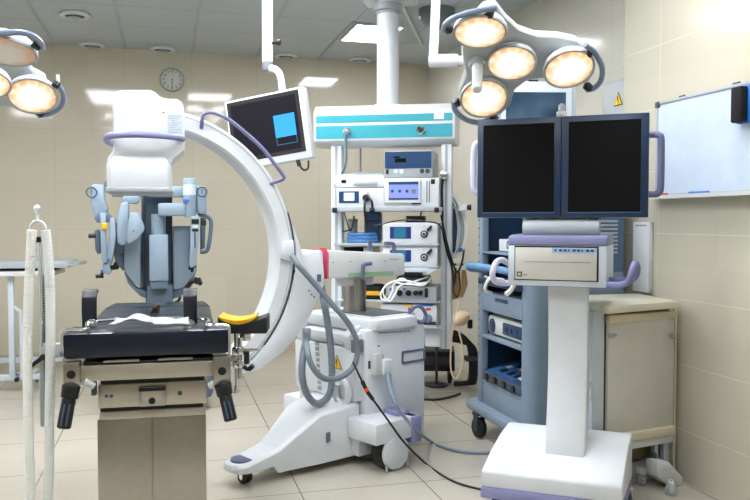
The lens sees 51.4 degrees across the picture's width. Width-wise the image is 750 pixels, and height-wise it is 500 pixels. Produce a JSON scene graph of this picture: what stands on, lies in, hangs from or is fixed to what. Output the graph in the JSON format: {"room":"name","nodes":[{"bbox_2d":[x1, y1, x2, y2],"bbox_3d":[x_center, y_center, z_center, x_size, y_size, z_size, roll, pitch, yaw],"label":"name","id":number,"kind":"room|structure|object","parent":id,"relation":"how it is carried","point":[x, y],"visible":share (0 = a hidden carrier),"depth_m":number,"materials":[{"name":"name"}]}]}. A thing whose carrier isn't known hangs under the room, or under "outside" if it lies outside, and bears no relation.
{"room":"operating room","nodes":[
{"label":"operating room","id":0,"kind":"room"},
{"bbox_2d":[0,44,427,353],"bbox_3d":[-2.240,-0.442,7.463,5.760,2.910,0.100,-1,2,-15],"label":"wall","id":1,"kind":"structure","parent":0,"point":[50,163],"depth_m":7.47,"materials":[{"name":"beige tile"}]},
{"bbox_2d":[25,0,55,44],"bbox_3d":[-1.598,-1.692,2.173,0.024,0.006,10.350,-1,2,-15],"label":"trim","id":2,"kind":"structure","parent":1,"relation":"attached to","point":[26,1],"depth_m":6.31,"materials":[{"name":"grey plastic"}]},
{"bbox_2d":[112,0,125,48],"bbox_3d":[-1.003,-1.698,2.333,0.024,0.006,10.350,-1,2,-15],"label":"trim","id":3,"kind":"structure","parent":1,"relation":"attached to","point":[113,1],"depth_m":6.34,"materials":[{"name":"grey plastic"}]},
{"bbox_2d":[160,67,183,91],"bbox_3d":[-1.934,-1.623,7.431,0.230,0.230,0.034,-1,2,-15],"label":"wall clock","id":4,"kind":"object","parent":1,"relation":"attached to","point":[171,79],"visible":1,"depth_m":7.43,"materials":[{"name":"grey plastic"}]},
{"bbox_2d":[191,0,202,52],"bbox_3d":[-0.407,-1.704,2.494,0.024,0.006,10.350,-1,2,-15],"label":"trim","id":5,"kind":"structure","parent":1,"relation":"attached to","point":[200,1],"depth_m":6.40,"materials":[{"name":"grey plastic"}]},
{"bbox_2d":[0,337,424,358],"bbox_3d":[-2.226,0.979,7.464,5.760,0.070,0.012,-1,2,-15],"label":"baseboard","id":6,"kind":"structure","parent":1,"relation":"attached to","point":[291,346],"depth_m":7.22,"materials":[{"name":"tile"}]},
{"bbox_2d":[256,0,289,55],"bbox_3d":[0.189,-1.710,2.654,0.024,0.006,10.350,-1,2,-15],"label":"trim","id":7,"kind":"structure","parent":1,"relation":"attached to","point":[287,1],"depth_m":6.17,"materials":[{"name":"grey plastic"}]},
{"bbox_2d":[317,21,355,59],"bbox_3d":[-0.367,-1.877,7.058,0.025,0.012,1.550,-1,2,-15],"label":"trim","id":8,"kind":"structure","parent":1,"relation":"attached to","point":[352,23],"depth_m":6.95,"materials":[{"name":"grey plastic"}]},
{"bbox_2d":[0,0,537,64],"bbox_3d":[-0.847,-1.734,2.426,5.860,0.060,10.450,-1,2,-15],"label":"ceiling","id":9,"kind":"structure","parent":0,"point":[305,28],"depth_m":6.43,"materials":[{"name":"grey tile"}]},
{"bbox_2d":[0,28,66,117],"bbox_3d":[-1.642,-1.184,3.419,0.509,1.117,1.301,-1,2,-15],"label":"lamp","id":10,"kind":"object","parent":9,"relation":"hanging from","point":[25,88],"visible":1,"depth_m":3.60,"materials":[{"name":"white metal"}]},
{"bbox_2d":[59,10,90,19],"bbox_3d":[-2.340,-1.823,6.084,0.230,0.044,0.230,-1,2,-15],"label":"ceiling vent","id":11,"kind":"object","parent":9,"relation":"in","point":[69,14],"visible":1,"depth_m":6.04,"materials":[{"name":"white plastic"}]},
{"bbox_2d":[79,41,104,48],"bbox_3d":[-2.588,-1.864,7.139,0.230,0.044,0.230,-1,2,-15],"label":"ceiling vent","id":12,"kind":"object","parent":9,"relation":"in","point":[86,44],"visible":1,"depth_m":7.09,"materials":[{"name":"white plastic"}]},
{"bbox_2d":[150,45,175,52],"bbox_3d":[-1.984,-1.870,7.301,0.230,0.044,0.230,-1,2,-15],"label":"ceiling vent","id":13,"kind":"object","parent":9,"relation":"in","point":[158,48],"visible":1,"depth_m":7.25,"materials":[{"name":"white plastic"}]},
{"bbox_2d":[225,0,315,170],"bbox_3d":[-0.560,-1.111,4.445,0.530,1.341,0.266,1,2,17],"label":"monitor","id":14,"kind":"object","parent":9,"relation":"hanging from","point":[280,121],"visible":1,"depth_m":4.33,"materials":[{"name":"white plastic"}]},
{"bbox_2d":[274,52,297,59],"bbox_3d":[-0.868,-1.881,7.601,0.230,0.044,0.230,-1,2,-15],"label":"ceiling vent","id":15,"kind":"object","parent":9,"relation":"in","point":[283,55],"visible":1,"depth_m":7.55,"materials":[{"name":"white plastic"}]},
{"bbox_2d":[348,57,370,63],"bbox_3d":[-0.152,-1.889,7.794,0.230,0.044,0.230,-1,2,-15],"label":"ceiling vent","id":16,"kind":"object","parent":9,"relation":"in","point":[359,60],"visible":1,"depth_m":7.74,"materials":[{"name":"white plastic"}]},
{"bbox_2d":[339,22,403,42],"bbox_3d":[-0.033,-1.860,6.703,0.425,0.018,0.620,-1,2,-15],"label":"recessed light","id":17,"kind":"object","parent":9,"relation":"in","point":[362,32],"visible":0.64,"depth_m":6.69,"materials":[{"name":"white plastic"}]},
{"bbox_2d":[314,0,464,351],"bbox_3d":[0.115,-0.540,5.472,1.046,2.520,0.464,0,2,11],"label":"pendant","id":18,"kind":"object","parent":9,"relation":"hanging from","point":[387,123],"depth_m":5.35,"materials":[{"name":"white metal"}]},
{"bbox_2d":[342,127,350,135],"bbox_3d":[-0.192,-0.812,5.350,0.063,0.062,0.064,-1,2,-15],"label":"outlet","id":19,"kind":"object","parent":18,"relation":"attached to","point":[346,131],"depth_m":5.35,"materials":[{"name":"grey plastic"}]},
{"bbox_2d":[348,219,357,232],"bbox_3d":[-0.160,-0.142,5.655,0.074,0.170,0.074,0,2,11],"label":"canister","id":20,"kind":"object","parent":18,"relation":"on","point":[355,227],"visible":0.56,"depth_m":5.62,"materials":[{"name":"plastic"}]},
{"bbox_2d":[337,188,383,232],"bbox_3d":[-0.080,-0.275,5.427,0.331,0.306,0.354,0,2,11],"label":"source","id":21,"kind":"object","parent":18,"relation":"on","point":[346,197],"visible":0.94,"depth_m":5.31,"materials":[{"name":"white plastic"}]},
{"bbox_2d":[333,172,384,187],"bbox_3d":[-0.086,-0.493,5.452,0.355,0.120,0.312,0,2,11],"label":"recorder","id":22,"kind":"object","parent":21,"relation":"on","point":[356,179],"visible":0.85,"depth_m":5.32,"materials":[{"name":"white plastic"}]},
{"bbox_2d":[354,182,376,184],"bbox_3d":[-0.066,-0.452,5.298,0.160,0.022,0.014,0,2,11],"label":"tray","id":23,"kind":"object","parent":22,"relation":"on","point":[355,183],"depth_m":5.29,"materials":[{"name":"grey plastic"}]},
{"bbox_2d":[362,194,369,201],"bbox_3d":[-0.061,-0.353,5.290,0.052,0.052,0.031,0,2,11],"label":"socket","id":24,"kind":"object","parent":21,"relation":"attached to","point":[365,197],"depth_m":5.28,"materials":[{"name":"black plastic"}]},
{"bbox_2d":[343,246,379,251],"bbox_3d":[-0.093,0.037,5.514,0.204,0.126,0.304,0,2,11],"label":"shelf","id":25,"kind":"object","parent":18,"relation":"on","point":[352,248],"visible":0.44,"depth_m":5.37,"materials":[{"name":"plastic"}]},
{"bbox_2d":[364,212,381,241],"bbox_3d":[-0.012,-0.166,5.633,0.120,0.220,0.104,0,2,11],"label":"case","id":26,"kind":"object","parent":18,"relation":"on","point":[375,218],"visible":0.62,"depth_m":5.58,"materials":[{"name":"plastic"}]},
{"bbox_2d":[366,283,385,298],"bbox_3d":[-0.054,0.291,5.525,0.240,0.100,0.206,0,2,11],"label":"equipment bag","id":27,"kind":"object","parent":18,"relation":"on","point":[373,291],"visible":0.38,"depth_m":5.42,"materials":[{"name":"black fabric"}]},
{"bbox_2d":[339,295,440,302],"bbox_3d":[0.124,0.343,5.516,0.714,0.003,0.440,0,2,11],"label":"shelf","id":28,"kind":"object","parent":18,"relation":"attached to","point":[340,296],"depth_m":5.31,"materials":[{"name":"white metal"}]},
{"bbox_2d":[345,207,442,211],"bbox_3d":[0.113,-0.284,5.494,0.760,0.026,0.440,0,2,11],"label":"shelf","id":29,"kind":"object","parent":18,"relation":"attached to","point":[347,209],"depth_m":5.26,"materials":[{"name":"white metal"}]},
{"bbox_2d":[343,212,449,249],"bbox_3d":[0.136,-0.129,5.266,0.730,0.260,0.100,0,2,11],"label":"cable","id":30,"kind":"object","parent":18,"relation":"on","point":[368,222],"visible":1,"depth_m":5.24,"materials":[{"name":"black plastic"}]},
{"bbox_2d":[381,302,440,327],"bbox_3d":[0.257,0.438,5.431,0.380,0.158,0.350,0,2,11],"label":"electrosurgical generator","id":31,"kind":"object","parent":18,"relation":"on","point":[433,310],"visible":0.4,"depth_m":5.27,"materials":[{"name":"white plastic"}]},
{"bbox_2d":[383,222,440,243],"bbox_3d":[0.264,-0.119,5.409,0.372,0.143,0.368,0,2,11],"label":"control unit","id":32,"kind":"object","parent":18,"relation":"on","point":[396,232],"visible":0.99,"depth_m":5.25,"materials":[{"name":"white plastic"}]},
{"bbox_2d":[406,211,425,222],"bbox_3d":[0.283,-0.242,5.382,0.124,0.105,0.100,0,2,11],"label":"power adapter","id":33,"kind":"object","parent":32,"relation":"on","point":[420,217],"visible":0.71,"depth_m":5.34,"materials":[{"name":"black plastic"}]},
{"bbox_2d":[420,230,427,237],"bbox_3d":[0.329,-0.107,5.233,0.053,0.053,0.013,0,2,11],"label":"socket","id":34,"kind":"object","parent":32,"relation":"attached to","point":[423,233],"depth_m":5.23,"materials":[{"name":"grey plastic"}]},
{"bbox_2d":[383,245,440,265],"bbox_3d":[0.265,0.035,5.415,0.372,0.137,0.368,0,2,11],"label":"control unit","id":35,"kind":"object","parent":18,"relation":"on","point":[413,255],"visible":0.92,"depth_m":5.25,"materials":[{"name":"white plastic"}]},
{"bbox_2d":[420,253,427,260],"bbox_3d":[0.330,0.049,5.239,0.053,0.053,0.013,0,2,11],"label":"socket","id":36,"kind":"object","parent":35,"relation":"attached to","point":[423,256],"depth_m":5.23,"materials":[{"name":"grey plastic"}]},
{"bbox_2d":[384,178,440,206],"bbox_3d":[0.274,-0.392,5.399,0.371,0.196,0.364,0,2,11],"label":"insufflator","id":37,"kind":"object","parent":18,"relation":"on","point":[398,192],"visible":0.98,"depth_m":5.23,"materials":[{"name":"white plastic"}]},
{"bbox_2d":[384,150,437,177],"bbox_3d":[0.257,-0.584,5.409,0.327,0.182,0.370,0,2,11],"label":"medical device","id":38,"kind":"object","parent":37,"relation":"on","point":[408,163],"visible":0.98,"depth_m":5.24,"materials":[{"name":"grey plastic"}]},
{"bbox_2d":[388,283,440,301],"bbox_3d":[0.281,0.294,5.423,0.331,0.102,0.346,0,2,11],"label":"pump","id":39,"kind":"object","parent":18,"relation":"on","point":[431,292],"visible":0.93,"depth_m":5.27,"materials":[{"name":"grey plastic"}]},
{"bbox_2d":[380,276,432,301],"bbox_3d":[0.216,0.262,5.221,0.361,0.166,0.083,0,2,-11],"label":"lead","id":40,"kind":"object","parent":39,"relation":"on","point":[409,282],"visible":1,"depth_m":5.21,"materials":[{"name":"white plastic"}]},
{"bbox_2d":[396,271,430,285],"bbox_3d":[0.272,0.191,5.467,0.210,0.100,0.250,0,2,11],"label":"tray","id":41,"kind":"object","parent":39,"relation":"on","point":[412,276],"visible":0.68,"depth_m":5.36,"materials":[{"name":"plastic"}]},
{"bbox_2d":[416,125,424,134],"bbox_3d":[0.309,-0.809,5.262,0.062,0.062,0.018,0,2,11],"label":"outlet","id":42,"kind":"object","parent":18,"relation":"attached to","point":[420,129],"depth_m":5.26,"materials":[{"name":"black plastic"}]},
{"bbox_2d":[405,268,439,274],"bbox_3d":[0.336,0.141,5.335,0.220,0.044,0.301,0,2,11],"label":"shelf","id":43,"kind":"object","parent":18,"relation":"attached to","point":[428,270],"visible":0.73,"depth_m":5.20,"materials":[{"name":"white metal"}]},
{"bbox_2d":[452,192,467,258],"bbox_3d":[0.587,-0.176,5.470,0.131,0.474,0.096,0,2,11],"label":"loop","id":44,"kind":"object","parent":18,"relation":"hanging from","point":[460,228],"visible":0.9,"depth_m":5.45,"materials":[{"name":"grey plastic"}]},
{"bbox_2d":[452,270,467,299],"bbox_3d":[0.573,0.244,5.452,0.153,0.211,0.012,0,2,11],"label":"cardboard sheet","id":45,"kind":"object","parent":18,"relation":"hanging from","point":[464,282],"visible":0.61,"depth_m":5.44,"materials":[{"name":"brown cardboard"}]},
{"bbox_2d":[450,268,472,378],"bbox_3d":[0.594,0.497,5.274,0.149,0.755,0.108,-2,3,-35],"label":"hose","id":46,"kind":"object","parent":18,"relation":"hanging from","point":[460,318],"visible":1,"depth_m":5.25,"materials":[{"name":"beige plastic"}]},
{"bbox_2d":[452,204,471,210],"bbox_3d":[0.594,-0.292,5.360,0.135,0.044,0.044,0,2,11],"label":"holder","id":47,"kind":"object","parent":18,"relation":"attached to","point":[462,207],"visible":1,"depth_m":5.34,"materials":[{"name":"silver metal"}]},
{"bbox_2d":[454,261,469,267],"bbox_3d":[0.585,0.100,5.377,0.135,0.050,0.044,0,2,11],"label":"holder","id":48,"kind":"object","parent":18,"relation":"attached to","point":[465,262],"visible":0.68,"depth_m":5.37,"materials":[{"name":"silver metal"}]},
{"bbox_2d":[402,6,422,45],"bbox_3d":[0.289,-1.831,6.229,0.147,0.040,1.644,0,2,5],"label":"cover plate","id":49,"kind":"object","parent":9,"relation":"attached to","point":[412,36],"visible":0.95,"depth_m":6.55,"materials":[{"name":"grey plastic"}]},
{"bbox_2d":[419,4,454,29],"bbox_3d":[0.474,-1.766,5.973,0.280,0.150,0.280,-1,2,-15],"label":"ceiling rose","id":50,"kind":"object","parent":9,"relation":"attached to","point":[446,11],"visible":0.52,"depth_m":5.87,"materials":[{"name":"grey plastic"}]},
{"bbox_2d":[428,0,604,124],"bbox_3d":[0.608,-1.164,3.463,0.782,1.163,0.703,-1,2,-15],"label":"lamp","id":51,"kind":"object","parent":9,"relation":"hanging from","point":[499,54],"visible":1,"depth_m":3.37,"materials":[{"name":"white metal"}]},
{"bbox_2d":[0,344,719,499],"bbox_3d":[-0.847,1.233,2.540,5.860,0.060,10.450,-1,2,-15],"label":"floor","id":52,"kind":"structure","parent":0,"point":[259,402],"depth_m":4.37,"materials":[{"name":"beige tile"}]},
{"bbox_2d":[0,259,85,381],"bbox_3d":[-2.685,0.574,6.086,0.828,0.984,0.450,0,2,-11],"label":"table","id":53,"kind":"object","parent":52,"relation":"on","point":[10,268],"visible":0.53,"depth_m":5.91,"materials":[{"name":"white metal"}]},
{"bbox_2d":[0,268,64,276],"bbox_3d":[-2.778,0.172,6.042,0.635,0.034,0.430,0,2,-11],"label":"tray","id":54,"kind":"object","parent":53,"relation":"on","point":[9,272],"depth_m":5.88,"materials":[{"name":"white plastic"}]},
{"bbox_2d":[0,259,85,268],"bbox_3d":[-2.688,0.106,6.083,0.828,0.048,0.420,0,2,-11],"label":"tray","id":55,"kind":"object","parent":53,"relation":"on","point":[10,263],"depth_m":5.94,"materials":[{"name":"grey plastic"}]},
{"bbox_2d":[57,288,236,499],"bbox_3d":[-0.919,0.651,3.290,0.601,1.045,1.300,-1,2,-13],"label":"table","id":56,"kind":"object","parent":52,"relation":"on","point":[152,387],"visible":0.94,"depth_m":2.81,"materials":[{"name":"metal"}]},
{"bbox_2d":[29,205,62,426],"bbox_3d":[-1.151,0.230,2.702,0.112,0.774,0.066,0,2,-6],"label":"stand","id":57,"kind":"object","parent":56,"relation":"attached to","point":[41,310],"visible":0.86,"depth_m":2.71,"materials":[{"name":"silver metal"}]},
{"bbox_2d":[22,230,36,499],"bbox_3d":[-1.203,0.559,2.771,0.084,1.264,0.216,-1,2,-23],"label":"hose","id":58,"kind":"object","parent":57,"relation":"hanging from","point":[30,487],"visible":1,"depth_m":2.67,"materials":[{"name":"white plastic"}]},
{"bbox_2d":[40,230,55,499],"bbox_3d":[-1.147,0.559,2.777,0.066,1.264,0.217,-1,2,-18],"label":"hose","id":59,"kind":"object","parent":57,"relation":"hanging from","point":[46,239],"visible":1,"depth_m":2.67,"materials":[{"name":"white plastic"}]},
{"bbox_2d":[108,313,189,324],"bbox_3d":[-0.813,0.249,2.824,0.279,0.027,0.174,-1,2,-13],"label":"folded cloth","id":60,"kind":"object","parent":56,"relation":"on","point":[159,320],"visible":1,"depth_m":2.83,"materials":[{"name":"white fabric"}]},
{"bbox_2d":[218,312,269,392],"bbox_3d":[-0.512,0.402,3.060,0.187,0.304,0.152,0,2,-3],"label":"armrest","id":61,"kind":"object","parent":56,"relation":"attached to","point":[245,326],"visible":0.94,"depth_m":3.01,"materials":[{"name":"black plastic"}]},
{"bbox_2d":[219,312,258,324],"bbox_3d":[-0.530,0.266,3.043,0.141,0.033,0.130,0,2,-3],"label":"cushion","id":62,"kind":"object","parent":61,"relation":"on","point":[253,319],"depth_m":2.98,"materials":[{"name":"yellow plastic"}]},
{"bbox_2d":[86,178,212,397],"bbox_3d":[-1.572,0.295,5.530,0.799,1.585,1.002,-1,2,-15],"label":"robot","id":63,"kind":"object","parent":52,"relation":"on","point":[144,246],"visible":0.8,"depth_m":5.18,"materials":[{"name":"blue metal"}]},
{"bbox_2d":[103,90,427,483],"bbox_3d":[-0.506,0.191,4.083,1.751,1.904,0.985,-2,3,-42],"label":"c-arm","id":64,"kind":"object","parent":52,"relation":"on","point":[331,417],"visible":0.98,"depth_m":4.07,"materials":[{"name":"white plastic"}]},
{"bbox_2d":[326,432,330,441],"bbox_3d":[-0.243,0.970,4.043,0.025,0.050,0.010,-2,3,-42],"label":"socket","id":65,"kind":"object","parent":64,"relation":"attached to","point":[328,434],"depth_m":4.04,"materials":[{"name":"grey plastic"}]},
{"bbox_2d":[351,339,362,352],"bbox_3d":[-0.091,0.511,4.156,0.065,0.070,0.040,-2,3,-42],"label":"socket","id":66,"kind":"object","parent":64,"relation":"attached to","point":[356,344],"depth_m":4.13,"materials":[{"name":"grey plastic"}]},
{"bbox_2d":[371,353,381,375],"bbox_3d":[0.008,0.611,4.168,0.047,0.119,0.040,-2,3,-42],"label":"socket","id":67,"kind":"object","parent":64,"relation":"attached to","point":[376,358],"depth_m":4.15,"materials":[{"name":"white plastic"}]},
{"bbox_2d":[352,362,480,489],"bbox_3d":[0.293,0.866,3.986,0.786,0.581,0.297,1,2,24],"label":"cable","id":68,"kind":"object","parent":64,"relation":"hanging from","point":[363,384],"visible":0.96,"depth_m":3.99,"materials":[{"name":"plastic"}]},
{"bbox_2d":[385,373,490,453],"bbox_3d":[0.299,0.903,4.178,0.415,0.503,0.679,2,3,37],"label":"hose","id":69,"kind":"object","parent":52,"relation":"on","point":[387,375],"visible":0.99,"depth_m":4.10,"materials":[{"name":"grey rubber"}]},
{"bbox_2d":[424,345,454,382],"bbox_3d":[0.489,0.927,6.329,0.310,0.260,0.308,0,2,5],"label":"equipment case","id":70,"kind":"object","parent":52,"relation":"on","point":[443,357],"visible":0.44,"depth_m":6.18,"materials":[{"name":"black plastic"}]},
{"bbox_2d":[424,392,460,400],"bbox_3d":[0.497,1.074,5.690,0.366,0.018,0.091,-1,3,-30],"label":"cable","id":71,"kind":"object","parent":52,"relation":"on","point":[459,393],"visible":0.91,"depth_m":5.63,"materials":[{"name":"black plastic"}]},
{"bbox_2d":[425,330,477,387],"bbox_3d":[0.599,0.839,6.128,0.413,0.453,0.180,0,2,-6],"label":"stand","id":72,"kind":"object","parent":52,"relation":"on","point":[472,357],"visible":0.75,"depth_m":6.08,"materials":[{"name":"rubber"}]},
{"bbox_2d":[465,218,623,437],"bbox_3d":[0.925,0.313,4.491,0.676,1.630,0.808,-1,2,-15],"label":"equipment cart","id":73,"kind":"object","parent":52,"relation":"on","point":[527,304],"visible":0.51,"depth_m":4.30,"materials":[{"name":"blue metal"}]},
{"bbox_2d":[483,275,504,294],"bbox_3d":[0.677,0.193,4.428,0.120,0.109,0.373,0,2,9],"label":"cable","id":74,"kind":"object","parent":73,"relation":"on","point":[485,276],"visible":0.77,"depth_m":4.28,"materials":[{"name":"white plastic"}]},
{"bbox_2d":[483,251,507,255],"bbox_3d":[0.972,0.020,4.463,0.535,0.012,0.545,-1,2,-15],"label":"shelf","id":75,"kind":"object","parent":73,"relation":"attached to","point":[485,253],"depth_m":4.54,"materials":[{"name":"metal"}]},
{"bbox_2d":[478,278,522,290],"bbox_3d":[0.957,0.192,4.465,0.565,0.030,0.545,-1,2,-15],"label":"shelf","id":76,"kind":"object","parent":73,"relation":"on","point":[481,281],"depth_m":4.45,"materials":[{"name":"metal"}]},
{"bbox_2d":[482,379,520,400],"bbox_3d":[0.972,0.789,4.492,0.535,0.014,0.545,-1,2,-15],"label":"shelf","id":77,"kind":"object","parent":73,"relation":"attached to","point":[486,383],"depth_m":4.44,"materials":[{"name":"metal"}]},
{"bbox_2d":[482,333,521,350],"bbox_3d":[0.972,0.519,4.482,0.535,0.020,0.545,-1,2,-15],"label":"shelf","id":78,"kind":"object","parent":73,"relation":"attached to","point":[485,336],"depth_m":4.45,"materials":[{"name":"metal"}]},
{"bbox_2d":[483,358,521,396],"bbox_3d":[0.854,0.719,4.452,0.312,0.129,0.535,-1,2,-15],"label":"control panel","id":79,"kind":"object","parent":73,"relation":"on","point":[507,376],"visible":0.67,"depth_m":4.48,"materials":[{"name":"blue plastic"}]},
{"bbox_2d":[499,239,508,251],"bbox_3d":[0.907,-0.021,4.412,0.316,0.075,0.365,-1,2,-15],"label":"box","id":80,"kind":"object","parent":73,"relation":"on","point":[503,243],"visible":0.24,"depth_m":4.49,"materials":[{"name":"white plastic"}]},
{"bbox_2d":[489,313,521,342],"bbox_3d":[0.896,0.447,4.458,0.362,0.125,0.505,-1,2,-15],"label":"console","id":81,"kind":"object","parent":73,"relation":"on","point":[501,325],"visible":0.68,"depth_m":4.40,"materials":[{"name":"white plastic"}]},
{"bbox_2d":[489,318,494,332],"bbox_3d":[0.691,0.443,4.577,0.016,0.084,0.084,-1,2,-15],"label":"socket","id":82,"kind":"object","parent":81,"relation":"attached to","point":[491,320],"depth_m":4.57,"materials":[{"name":"blue plastic"}]},
{"bbox_2d":[501,80,575,118],"bbox_3d":[0.918,-0.712,4.308,0.474,0.432,0.180,0,2,-3],"label":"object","id":83,"kind":"object","parent":73,"relation":"on","point":[532,98],"visible":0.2,"depth_m":4.22,"materials":[{"name":"white paint"}]},
{"bbox_2d":[600,220,617,252],"bbox_3d":[1.189,-0.070,4.173,0.245,0.179,0.008,-1,2,-15],"label":"vent","id":84,"kind":"object","parent":73,"relation":"attached to","point":[607,226],"depth_m":4.19,"materials":[{"name":"grey plastic"}]},
{"bbox_2d":[470,103,664,499],"bbox_3d":[0.858,0.254,3.555,0.850,1.818,0.526,1,2,21],"label":"workstation","id":85,"kind":"object","parent":52,"relation":"on","point":[557,173],"visible":1,"depth_m":3.46,"materials":[{"name":"white plastic"}]},
{"bbox_2d":[477,116,561,217],"bbox_3d":[0.653,-0.370,3.536,0.378,0.446,0.035,1,2,21],"label":"monitor","id":86,"kind":"object","parent":85,"relation":"on","point":[519,162],"depth_m":3.52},
{"bbox_2d":[558,103,564,111],"bbox_3d":[0.832,-0.633,3.476,0.031,0.042,0.031,1,2,21],"label":"lamp","id":87,"kind":"object","parent":85,"relation":"on","point":[561,107],"depth_m":3.46,"materials":[{"name":"white paint"}]},
{"bbox_2d":[555,249,593,251],"bbox_3d":[0.865,0.002,3.386,0.166,0.009,0.002,1,2,21],"label":"print","id":88,"kind":"object","parent":85,"relation":"on","point":[573,250],"depth_m":3.39},
{"bbox_2d":[561,112,648,217],"bbox_3d":[1.002,-0.365,3.402,0.364,0.446,0.035,1,2,21],"label":"monitor","id":89,"kind":"object","parent":85,"relation":"on","point":[605,157],"depth_m":3.38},
{"bbox_2d":[588,293,679,481],"bbox_3d":[1.205,0.697,3.917,0.606,0.907,0.507,-1,2,-26],"label":"base cabinet","id":90,"kind":"object","parent":52,"relation":"on","point":[601,305],"visible":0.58,"depth_m":3.69,"materials":[{"name":"white paint"}]},
{"bbox_2d":[589,293,679,313],"bbox_3d":[1.227,0.262,3.864,0.484,0.035,0.546,0,2,-12],"label":"countertop","id":91,"kind":"structure","parent":90,"relation":"on","point":[602,303],"depth_m":3.73,"materials":[{"name":"beige laminate"}]},
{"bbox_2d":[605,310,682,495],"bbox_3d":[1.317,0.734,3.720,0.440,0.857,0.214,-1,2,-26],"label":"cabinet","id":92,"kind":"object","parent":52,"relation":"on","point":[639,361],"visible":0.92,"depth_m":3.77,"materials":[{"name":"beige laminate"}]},
{"bbox_2d":[428,0,624,362],"bbox_3d":[1.100,-0.399,6.328,0.100,2.910,4.030,-1,2,-15],"label":"wall","id":93,"kind":"structure","parent":0,"point":[600,24],"depth_m":5.84,"materials":[{"name":"beige tile"}]},
{"bbox_2d":[603,78,623,113],"bbox_3d":[1.465,-0.615,4.585,0.096,0.776,0.372,-1,2,-15],"label":"warning sign","id":94,"kind":"object","parent":93,"relation":"attached to","point":[613,92],"visible":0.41,"depth_m":4.61,"materials":[{"name":"grey plastic"}]},
{"bbox_2d":[623,0,749,499],"bbox_3d":[2.317,-0.204,1.274,0.180,2.910,6.470,-1,2,-15],"label":"wall pier","id":95,"kind":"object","parent":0,"point":[673,49],"depth_m":3.73,"materials":[{"name":"beige tile"}]},
{"bbox_2d":[632,222,653,292],"bbox_3d":[1.431,0.037,4.169,0.032,0.373,0.144,-1,2,-15],"label":"panel","id":96,"kind":"object","parent":95,"relation":"attached to","point":[642,231],"depth_m":4.13,"materials":[{"name":"white plastic"}]},
{"bbox_2d":[649,81,749,198],"bbox_3d":[1.592,-0.495,3.473,0.076,0.508,1.191,-1,2,-15],"label":"whiteboard","id":97,"kind":"object","parent":95,"relation":"attached to","point":[705,151],"visible":0.75,"depth_m":3.69,"materials":[{"name":"grey plastic"}]},
{"bbox_2d":[688,191,709,193],"bbox_3d":[1.535,-0.271,3.697,0.017,0.017,0.138,-1,2,-15],"label":"marker pen","id":98,"kind":"object","parent":97,"relation":"on","point":[691,191],"visible":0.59,"depth_m":3.69,"materials":[{"name":"blue plastic"}]},
{"bbox_2d":[649,191,749,198],"bbox_3d":[1.586,-0.251,3.500,0.074,0.018,1.128,-1,2,-15],"label":"tray","id":99,"kind":"object","parent":97,"relation":"on","point":[671,194],"depth_m":3.64,"materials":[{"name":"white plastic"}]},
{"bbox_2d":[731,85,749,123],"bbox_3d":[1.601,-0.635,3.402,0.052,0.160,0.090,-1,2,-15],"label":"eraser","id":100,"kind":"object","parent":97,"relation":"attached to","point":[740,96],"visible":1,"depth_m":3.38,"materials":[{"name":"blue plastic"}]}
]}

